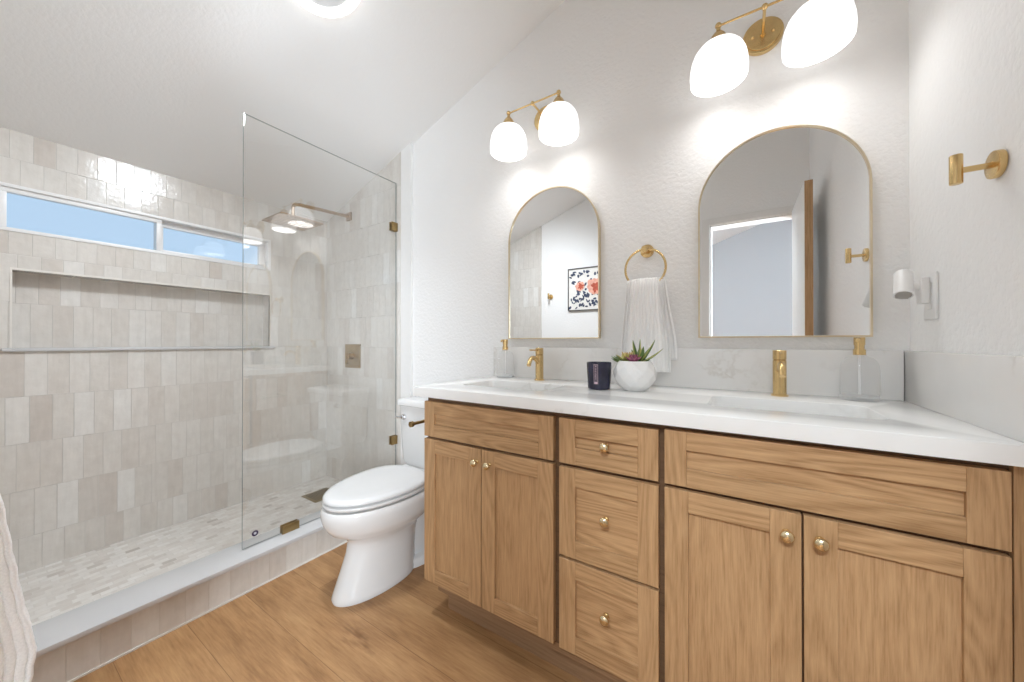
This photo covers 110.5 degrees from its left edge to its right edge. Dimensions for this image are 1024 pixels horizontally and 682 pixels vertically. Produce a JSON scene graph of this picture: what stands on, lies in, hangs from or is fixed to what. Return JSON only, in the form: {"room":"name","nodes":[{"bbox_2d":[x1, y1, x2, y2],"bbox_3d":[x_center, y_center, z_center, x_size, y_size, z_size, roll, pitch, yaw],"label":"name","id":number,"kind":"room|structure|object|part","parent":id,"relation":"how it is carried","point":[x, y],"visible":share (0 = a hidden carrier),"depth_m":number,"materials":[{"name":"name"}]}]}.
{"room":"bathroom","nodes":[
{"label":"bathroom","id":0,"kind":"room"},
{"bbox_2d":[0,127,326,573],"bbox_3d":[-1.999,0.123,1.970,0.160,2.120,1.990,0,0,33],"label":"wall","id":1,"kind":"structure","parent":0,"point":[101,448],"depth_m":1.90,"materials":[{"name":"tile"}]},
{"bbox_2d":[0,182,270,270],"bbox_3d":[-1.949,-0.579,1.969,0.079,0.206,1.068,0,0,33],"label":"window","id":2,"kind":"structure","parent":1,"relation":"in","point":[263,246],"depth_m":1.92,"materials":[{"name":"white plastic"}]},
{"bbox_3d":[-2.075,-0.578,1.744,0.028,0.179,0.514,0,0,33],"label":"sash","id":3,"kind":"part","parent":2,"relation":"part of","materials":[{"name":"white plastic"}]},
{"bbox_3d":[-1.831,-0.576,2.187,0.028,0.179,0.536,0,0,33],"label":"sash","id":4,"kind":"part","parent":2,"relation":"part of","materials":[{"name":"white plastic"}]},
{"bbox_2d":[1,346,274,351],"bbox_3d":[-1.936,0.040,1.990,0.102,0.015,1.061,0,0,33],"label":"trim","id":5,"kind":"structure","parent":1,"relation":"attached to","point":[202,347],"depth_m":1.81,"materials":[{"name":"metal"}]},
{"bbox_2d":[9,267,270,347],"bbox_3d":[-1.909,-0.143,1.971,0.015,0.352,1.017,0,0,33],"label":"trim","id":6,"kind":"structure","parent":1,"relation":"attached to","point":[11,268],"depth_m":1.78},
{"bbox_2d":[18,475,340,625],"bbox_3d":[-1.619,1.113,1.775,0.787,0.177,1.840,0,0,33],"label":"floor","id":7,"kind":"structure","parent":0,"point":[52,590],"depth_m":1.71,"materials":[{"name":"tile"}]},
{"bbox_2d":[301,487,328,502],"bbox_3d":[-1.272,1.025,2.368,0.170,0.004,0.170,0,0,33],"label":"shower drain","id":8,"kind":"object","parent":7,"relation":"on","point":[316,496],"visible":0.68,"depth_m":2.35,"materials":[{"name":"gold metal"}]},
{"bbox_2d":[0,0,564,221],"bbox_3d":[-1.102,-1.755,-0.814,4.767,1.793,5.960,0,0,33],"label":"ceiling","id":9,"kind":"structure","parent":0,"point":[166,87],"depth_m":1.64,"materials":[{"name":"white paint"}]},
{"bbox_2d":[296,0,359,17],"bbox_3d":[-0.718,-1.382,1.336,0.283,0.115,0.294,0,0,22],"label":"ceiling light","id":10,"kind":"object","parent":9,"relation":"attached to","point":[324,8],"visible":1,"depth_m":1.43,"materials":[{"name":"white"}]},
{"bbox_2d":[73,543,583,681],"bbox_3d":[-0.737,1.130,-1.060,3.700,0.120,5.860,0,0,33],"label":"floor","id":11,"kind":"structure","parent":0,"point":[288,628],"depth_m":1.26,"materials":[{"name":"brown wood"}]},
{"bbox_2d":[32,510,347,681],"bbox_3d":[-1.233,1.006,1.516,0.176,0.150,1.820,0,0,33],"label":"shower curb","id":12,"kind":"object","parent":11,"relation":"on","point":[71,645],"visible":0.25,"depth_m":1.32,"materials":[{"name":"tile"}]},
{"bbox_2d":[242,113,397,549],"bbox_3d":[-0.972,-0.043,1.935,0.030,1.950,0.840,0,0,33],"label":"screen","id":13,"kind":"object","parent":12,"relation":"on","point":[292,525],"visible":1,"depth_m":1.74,"materials":[{"name":"clear glass"}]},
{"bbox_2d":[320,396,427,606],"bbox_3d":[-0.550,0.700,1.724,0.428,0.763,0.731,0,0,33],"label":"toilet","id":14,"kind":"object","parent":11,"relation":"on","point":[379,511],"visible":0.71,"depth_m":1.52,"materials":[{"name":"ceramic"}]},
{"bbox_3d":[-0.621,0.682,1.614,0.356,0.027,0.456,0,0,33],"label":"seat","id":15,"kind":"part","parent":14,"relation":"part of","materials":[{"name":"plastic"}]},
{"bbox_3d":[-0.617,0.653,1.621,0.356,0.030,0.469,0,0,33],"label":"lid","id":16,"kind":"part","parent":14,"relation":"part of","materials":[{"name":"plastic"}]},
{"bbox_3d":[-0.611,0.415,1.941,0.066,0.031,0.030,0,0,33],"label":"flush lever","id":17,"kind":"part","parent":14,"relation":"part of","materials":[{"name":"silver metal"}]},
{"bbox_3d":[-0.411,0.337,1.943,0.428,0.034,0.215,0,0,33],"label":"tank lid","id":18,"kind":"part","parent":14,"relation":"part of","materials":[{"name":"ceramic"}]},
{"bbox_3d":[-0.409,0.519,1.945,0.408,0.328,0.200,0,0,33],"label":"tank","id":19,"kind":"part","parent":14,"relation":"part of","materials":[{"name":"ceramic"}]},
{"bbox_2d":[424,397,1023,681],"bbox_3d":[0.413,0.649,1.221,1.482,0.862,0.569,0,0,33],"label":"vanity cabinet","id":20,"kind":"object","parent":11,"relation":"on","point":[601,549],"visible":1,"depth_m":0.87,"materials":[{"name":"brown wood"}]},
{"bbox_2d":[408,420,423,426],"bbox_3d":[-0.342,0.356,1.546,0.142,0.044,0.155,0,0,33],"label":"toilet paper holder","id":21,"kind":"object","parent":20,"relation":"attached to","point":[411,423],"visible":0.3,"depth_m":1.52,"materials":[{"name":"gold metal"}]},
{"bbox_3d":[-0.222,0.662,1.342,0.178,0.458,0.008,0,0,33],"label":"panel","id":22,"kind":"part","parent":20,"relation":"part of","materials":[{"name":"brown wood"}]},
{"bbox_3d":[-0.224,0.662,1.339,0.282,0.558,0.019,0,0,33],"label":"cabinet door","id":23,"kind":"part","parent":20,"relation":"part of","materials":[{"name":"brown wood"}]},
{"bbox_3d":[-0.134,0.430,1.253,0.027,0.027,0.030,0,0,33],"label":"knob","id":24,"kind":"part","parent":20,"relation":"part of","materials":[{"name":"gold metal"}]},
{"bbox_3d":[-0.086,0.430,1.222,0.027,0.027,0.030,0,0,33],"label":"knob","id":25,"kind":"part","parent":20,"relation":"part of","materials":[{"name":"gold metal"}]},
{"bbox_3d":[-0.103,0.305,1.267,0.469,0.050,0.008,0,0,33],"label":"panel","id":26,"kind":"part","parent":20,"relation":"part of","materials":[{"name":"brown wood"}]},
{"bbox_3d":[0.017,0.662,1.188,0.176,0.458,0.008,0,0,33],"label":"panel","id":27,"kind":"part","parent":20,"relation":"part of","materials":[{"name":"brown wood"}]},
{"bbox_3d":[0.015,0.662,1.185,0.280,0.558,0.019,0,0,33],"label":"cabinet door","id":28,"kind":"part","parent":20,"relation":"part of","materials":[{"name":"brown wood"}]},
{"bbox_3d":[0.308,0.963,1.035,1.414,0.047,0.018,0,0,33],"label":"rail","id":29,"kind":"part","parent":20,"relation":"part of","materials":[{"name":"brown wood"}]},
{"bbox_3d":[0.260,0.782,0.998,0.027,0.027,0.030,0,0,33],"label":"knob","id":30,"kind":"part","parent":20,"relation":"part of","materials":[{"name":"gold metal"}]},
{"bbox_3d":[0.260,0.508,1.000,0.027,0.027,0.030,0,0,33],"label":"knob","id":31,"kind":"part","parent":20,"relation":"part of","materials":[{"name":"gold metal"}]},
{"bbox_3d":[0.260,0.300,1.000,0.027,0.027,0.030,0,0,33],"label":"knob","id":32,"kind":"part","parent":20,"relation":"part of","materials":[{"name":"gold metal"}]},
{"bbox_3d":[0.273,0.801,1.024,0.189,0.178,0.008,0,0,33],"label":"panel","id":33,"kind":"part","parent":20,"relation":"part of","materials":[{"name":"brown wood"}]},
{"bbox_3d":[0.273,0.519,1.025,0.189,0.170,0.008,0,0,33],"label":"panel","id":34,"kind":"part","parent":20,"relation":"part of","materials":[{"name":"brown wood"}]},
{"bbox_3d":[0.273,0.304,1.026,0.189,0.041,0.008,0,0,33],"label":"panel","id":35,"kind":"part","parent":20,"relation":"part of","materials":[{"name":"brown wood"}]},
{"bbox_3d":[0.271,0.801,1.021,0.287,0.278,0.019,0,0,33],"label":"drawer","id":36,"kind":"part","parent":20,"relation":"part of","materials":[{"name":"brown wood"}]},
{"bbox_3d":[0.271,0.519,1.022,0.287,0.270,0.019,0,0,33],"label":"drawer","id":37,"kind":"part","parent":20,"relation":"part of","materials":[{"name":"brown wood"}]},
{"bbox_3d":[0.271,0.304,1.023,0.287,0.137,0.019,0,0,33],"label":"drawer","id":38,"kind":"part","parent":20,"relation":"part of","materials":[{"name":"brown wood"}]},
{"bbox_2d":[413,376,1023,466],"bbox_3d":[0.399,0.198,1.240,1.526,0.038,0.563,0,0,33],"label":"countertop","id":39,"kind":"structure","parent":20,"relation":"on","point":[906,427],"depth_m":0.93,"materials":[{"name":"white stone"}]},
{"bbox_2d":[496,339,512,377],"bbox_3d":[-0.033,0.087,1.767,0.090,0.190,0.090,0,0,44],"label":"soap dispenser","id":40,"kind":"object","parent":39,"relation":"on","point":[505,341],"visible":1,"depth_m":1.76,"materials":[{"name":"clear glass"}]},
{"bbox_2d":[527,348,543,380],"bbox_3d":[0.104,0.107,1.607,0.047,0.149,0.132,0,0,33],"label":"faucet","id":41,"kind":"object","parent":39,"relation":"on","point":[538,358],"visible":1,"depth_m":1.62,"materials":[{"name":"gold metal"}]},
{"bbox_3d":[0.096,0.090,1.595,0.019,0.048,0.103,0,0,33],"label":"spout","id":42,"kind":"part","parent":41,"relation":"part of","materials":[{"name":"gold metal"}]},
{"bbox_3d":[0.108,0.049,1.614,0.037,0.033,0.107,0,0,33],"label":"handle","id":43,"kind":"part","parent":41,"relation":"part of","materials":[{"name":"gold metal"}]},
{"bbox_2d":[587,361,611,389],"bbox_3d":[0.328,0.130,1.337,0.092,0.100,0.093,0,0,33],"label":"candle","id":44,"kind":"object","parent":39,"relation":"on","point":[598,373],"visible":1,"depth_m":1.30,"materials":[{"name":"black glass"}]},
{"bbox_2d":[611,340,660,390],"bbox_3d":[0.450,0.086,1.302,0.152,0.188,0.147,0,0,-19],"label":"potted succulent","id":45,"kind":"object","parent":39,"relation":"on","point":[633,371],"visible":1,"depth_m":1.25,"materials":[{"name":"white ceramic"}]},
{"bbox_2d":[613,361,656,390],"bbox_3d":[0.450,0.126,1.301,0.146,0.108,0.152,0,0,33],"label":"pot","id":46,"kind":"object","parent":45,"relation":"attached to","point":[629,375],"depth_m":1.25,"materials":[{"name":"white ceramic"}]},
{"bbox_2d":[771,350,788,396],"bbox_3d":[0.853,0.105,1.126,0.047,0.149,0.132,0,0,33],"label":"faucet","id":47,"kind":"object","parent":39,"relation":"on","point":[779,356],"visible":1,"depth_m":1.15,"materials":[{"name":"gold metal"}]},
{"bbox_3d":[0.857,0.047,1.133,0.037,0.033,0.107,0,0,33],"label":"handle","id":48,"kind":"part","parent":47,"relation":"part of","materials":[{"name":"gold metal"}]},
{"bbox_3d":[0.845,0.088,1.114,0.019,0.048,0.103,0,0,33],"label":"spout","id":49,"kind":"part","parent":47,"relation":"part of","materials":[{"name":"gold metal"}]},
{"bbox_2d":[839,337,880,401],"bbox_3d":[1.051,0.084,1.074,0.090,0.190,0.090,0,0,-40],"label":"soap dispenser","id":50,"kind":"object","parent":39,"relation":"on","point":[859,349],"visible":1,"depth_m":1.07,"materials":[{"name":"clear glass"}]},
{"bbox_2d":[839,355,880,396],"bbox_3d":[1.051,0.102,1.074,0.090,0.126,0.090,0,0,-40],"label":"bottle","id":51,"kind":"object","parent":50,"relation":"attached to","point":[859,394],"depth_m":1.07,"materials":[{"name":"clear glass"}]},
{"bbox_3d":[0.523,0.660,0.863,0.176,0.458,0.008,0,0,33],"label":"panel","id":52,"kind":"part","parent":20,"relation":"part of","materials":[{"name":"brown wood"}]},
{"bbox_3d":[0.522,0.660,0.860,0.280,0.558,0.019,0,0,33],"label":"cabinet door","id":53,"kind":"part","parent":20,"relation":"part of","materials":[{"name":"brown wood"}]},
{"bbox_3d":[0.604,0.427,0.779,0.027,0.027,0.030,0,0,33],"label":"knob","id":54,"kind":"part","parent":20,"relation":"part of","materials":[{"name":"gold metal"}]},
{"bbox_3d":[0.652,0.427,0.749,0.027,0.027,0.030,0,0,33],"label":"knob","id":55,"kind":"part","parent":20,"relation":"part of","materials":[{"name":"gold metal"}]},
{"bbox_3d":[0.645,0.301,0.787,0.472,0.054,0.008,0,0,33],"label":"panel","id":56,"kind":"part","parent":20,"relation":"part of","materials":[{"name":"brown wood"}]},
{"bbox_3d":[0.764,0.660,0.709,0.180,0.458,0.008,0,0,33],"label":"panel","id":57,"kind":"part","parent":20,"relation":"part of","materials":[{"name":"brown wood"}]},
{"bbox_3d":[0.762,0.660,0.706,0.284,0.558,0.019,0,0,33],"label":"cabinet door","id":58,"kind":"part","parent":20,"relation":"part of","materials":[{"name":"brown wood"}]},
{"bbox_2d":[326,0,909,480],"bbox_3d":[-0.089,-0.447,1.952,3.357,3.259,0.140,0,0,33],"label":"wall","id":59,"kind":"structure","parent":0,"point":[646,147],"depth_m":1.58,"materials":[{"name":"white paint"}]},
{"bbox_2d":[262,203,351,230],"bbox_3d":[-1.312,-0.835,2.351,0.250,0.182,0.511,0,0,33],"label":"shower","id":60,"kind":"object","parent":59,"relation":"attached to","point":[284,219],"visible":1,"depth_m":2.25,"materials":[{"name":"brown metal"}]},
{"bbox_3d":[-1.283,-0.838,2.396,0.021,0.140,0.388,0,0,33],"label":"arm","id":61,"kind":"part","parent":60,"relation":"part of","materials":[{"name":"brown metal"}]},
{"bbox_2d":[345,344,360,367],"bbox_3d":[-1.151,0.107,2.513,0.174,0.168,0.060,0,0,33],"label":"shower valve","id":62,"kind":"object","parent":59,"relation":"attached to","point":[352,351],"visible":1,"depth_m":2.51,"materials":[{"name":"gold metal"}]},
{"bbox_3d":[-1.153,0.123,2.509,0.046,0.078,0.050,0,0,33],"label":"handle","id":63,"kind":"part","parent":62,"relation":"part of","materials":[{"name":"gold metal"}]},
{"bbox_2d":[401,142,413,464],"bbox_3d":[-0.632,-0.031,2.299,0.092,2.430,0.141,0,0,33],"label":"trim","id":64,"kind":"structure","parent":59,"relation":"attached to","point":[407,154],"depth_m":2.24,"materials":[{"name":"white paint"}]},
{"bbox_2d":[490,90,578,161],"bbox_3d":[0.107,-1.014,1.634,0.435,0.246,0.226,0,0,33],"label":"wall sconce","id":65,"kind":"object","parent":59,"relation":"attached to","point":[557,123],"visible":1,"depth_m":1.61,"materials":[{"name":"white glass"}]},
{"bbox_3d":[-0.016,-0.953,1.682,0.175,0.124,0.175,0,0,33],"label":"lamp shade","id":66,"kind":"part","parent":65,"relation":"part of","materials":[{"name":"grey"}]},
{"bbox_3d":[0.123,-1.078,1.659,0.019,0.020,0.130,0,0,33],"label":"arm","id":67,"kind":"part","parent":65,"relation":"part of","materials":[{"name":"gold metal"}]},
{"bbox_3d":[0.203,-0.953,1.542,0.175,0.124,0.175,0,0,33],"label":"lamp shade","id":68,"kind":"part","parent":65,"relation":"part of","materials":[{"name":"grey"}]},
{"bbox_2d":[508,186,600,338],"bbox_3d":[0.188,-0.372,1.701,0.479,0.723,0.021,0,0,33],"label":"arched mirror","id":69,"kind":"object","parent":59,"relation":"attached to","point":[554,242],"visible":1,"depth_m":1.68,"materials":[{"name":"gold mirror"}]},
{"bbox_2d":[624,245,666,280],"bbox_3d":[0.547,-0.304,1.450,0.165,0.187,0.055,0,0,33],"label":"towel ring","id":70,"kind":"object","parent":59,"relation":"attached to","point":[646,251],"visible":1,"depth_m":1.45,"materials":[{"name":"gold metal"}]},
{"bbox_2d":[621,277,676,371],"bbox_3d":[0.548,-0.063,1.429,0.211,0.382,0.045,0,0,33],"label":"hand towel","id":71,"kind":"object","parent":70,"relation":"hanging from","point":[647,318],"visible":0.88,"depth_m":1.41,"materials":[{"name":"white fabric"}]},
{"bbox_2d":[494,347,903,400],"bbox_3d":[0.541,0.106,1.474,1.506,0.150,0.018,0,0,33],"label":"backsplash","id":72,"kind":"structure","parent":59,"relation":"attached to","point":[809,372],"depth_m":1.27,"materials":[{"name":"stone"}]},
{"bbox_2d":[690,0,857,96],"bbox_3d":[0.831,-1.016,1.169,0.435,0.246,0.226,0,0,33],"label":"wall sconce","id":73,"kind":"object","parent":59,"relation":"attached to","point":[818,30],"visible":1,"depth_m":1.15,"materials":[{"name":"white glass"}]},
{"bbox_3d":[0.708,-0.979,1.217,0.060,0.090,0.060,0,0,33],"label":"light bulb","id":74,"kind":"part","parent":73,"relation":"part of","materials":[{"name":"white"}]},
{"bbox_3d":[0.708,-0.955,1.217,0.175,0.124,0.175,0,0,33],"label":"lamp shade","id":75,"kind":"part","parent":73,"relation":"part of","materials":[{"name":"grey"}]},
{"bbox_3d":[0.847,-1.080,1.194,0.019,0.020,0.130,0,0,33],"label":"arm","id":76,"kind":"part","parent":73,"relation":"part of","materials":[{"name":"gold metal"}]},
{"bbox_3d":[0.926,-0.979,1.077,0.060,0.090,0.060,0,0,33],"label":"light bulb","id":77,"kind":"part","parent":73,"relation":"part of","materials":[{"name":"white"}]},
{"bbox_3d":[0.926,-0.955,1.077,0.175,0.124,0.175,0,0,33],"label":"lamp shade","id":78,"kind":"part","parent":73,"relation":"part of","materials":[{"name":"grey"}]},
{"bbox_2d":[698,124,872,337],"bbox_3d":[0.917,-0.374,1.233,0.479,0.723,0.021,0,0,33],"label":"arched mirror","id":79,"kind":"object","parent":59,"relation":"attached to","point":[785,217],"visible":1,"depth_m":1.21,"materials":[{"name":"gold mirror"}]},
{"bbox_2d":[908,0,1023,355],"bbox_3d":[0.717,-0.448,0.211,0.120,3.247,1.960,0,0,33],"label":"wall","id":80,"kind":"structure","parent":0,"point":[966,57],"depth_m":0.79,"materials":[{"name":"white paint"}]},
{"bbox_2d":[923,271,938,319],"bbox_3d":[1.111,-0.118,0.943,0.008,0.122,0.074,0,0,33],"label":"wall outlet","id":81,"kind":"object","parent":80,"relation":"attached to","point":[931,309],"visible":0.87,"depth_m":0.92,"materials":[{"name":"white plastic"}]},
{"bbox_2d":[893,269,929,303],"bbox_3d":[1.078,-0.149,0.965,0.068,0.098,0.072,0,0,33],"label":"night light","id":82,"kind":"object","parent":81,"relation":"attached to","point":[904,286],"visible":1,"depth_m":0.95,"materials":[{"name":"white plastic"}]},
{"bbox_2d":[894,292,911,298],"bbox_3d":[1.056,-0.125,0.958,0.033,0.024,0.030,0,0,33],"label":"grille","id":83,"kind":"object","parent":82,"relation":"attached to","point":[898,295],"depth_m":0.96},
{"bbox_2d":[925,282,931,309],"bbox_3d":[1.109,-0.118,0.945,0.004,0.070,0.034,0,0,33],"label":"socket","id":84,"kind":"object","parent":81,"relation":"attached to","point":[928,306],"depth_m":0.93,"materials":[{"name":"white plastic"}]},
{"bbox_2d":[904,351,1023,442],"bbox_3d":[1.035,0.103,0.833,0.014,0.150,0.564,0,0,33],"label":"side splash","id":85,"kind":"object","parent":80,"relation":"attached to","point":[985,391],"visible":1,"depth_m":0.76,"materials":[{"name":"stone"}]},
{"bbox_2d":[949,149,1007,185],"bbox_3d":[0.926,-0.349,0.712,0.066,0.059,0.053,0,0,33],"label":"robe hook","id":86,"kind":"object","parent":80,"relation":"attached to","point":[996,163],"visible":1,"depth_m":0.71,"materials":[{"name":"gold metal"}]},
{"bbox_3d":[0.926,-0.346,0.712,0.046,0.012,0.012,0,0,33],"label":"stem","id":87,"kind":"part","parent":86,"relation":"part of","materials":[{"name":"gold metal"}]},
{"bbox_3d":[-1.134,-0.433,0.306,3.097,3.217,0.120,0,0,33],"label":"wall","id":88,"kind":"structure","parent":0,"visible":0},
{"bbox_3d":[-0.800,-0.144,0.328,0.052,0.052,0.279,0,0,33],"label":"peg","id":89,"kind":"object","parent":88,"relation":"attached to","visible":0},
{"bbox_2d":[0,494,36,681],"bbox_3d":[-0.760,0.177,0.391,0.063,0.680,0.285,0,0,33],"label":"bath towel","id":90,"kind":"object","parent":89,"relation":"hanging from","point":[18,648],"visible":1,"depth_m":0.48,"materials":[{"name":"white fabric"}]}
]}

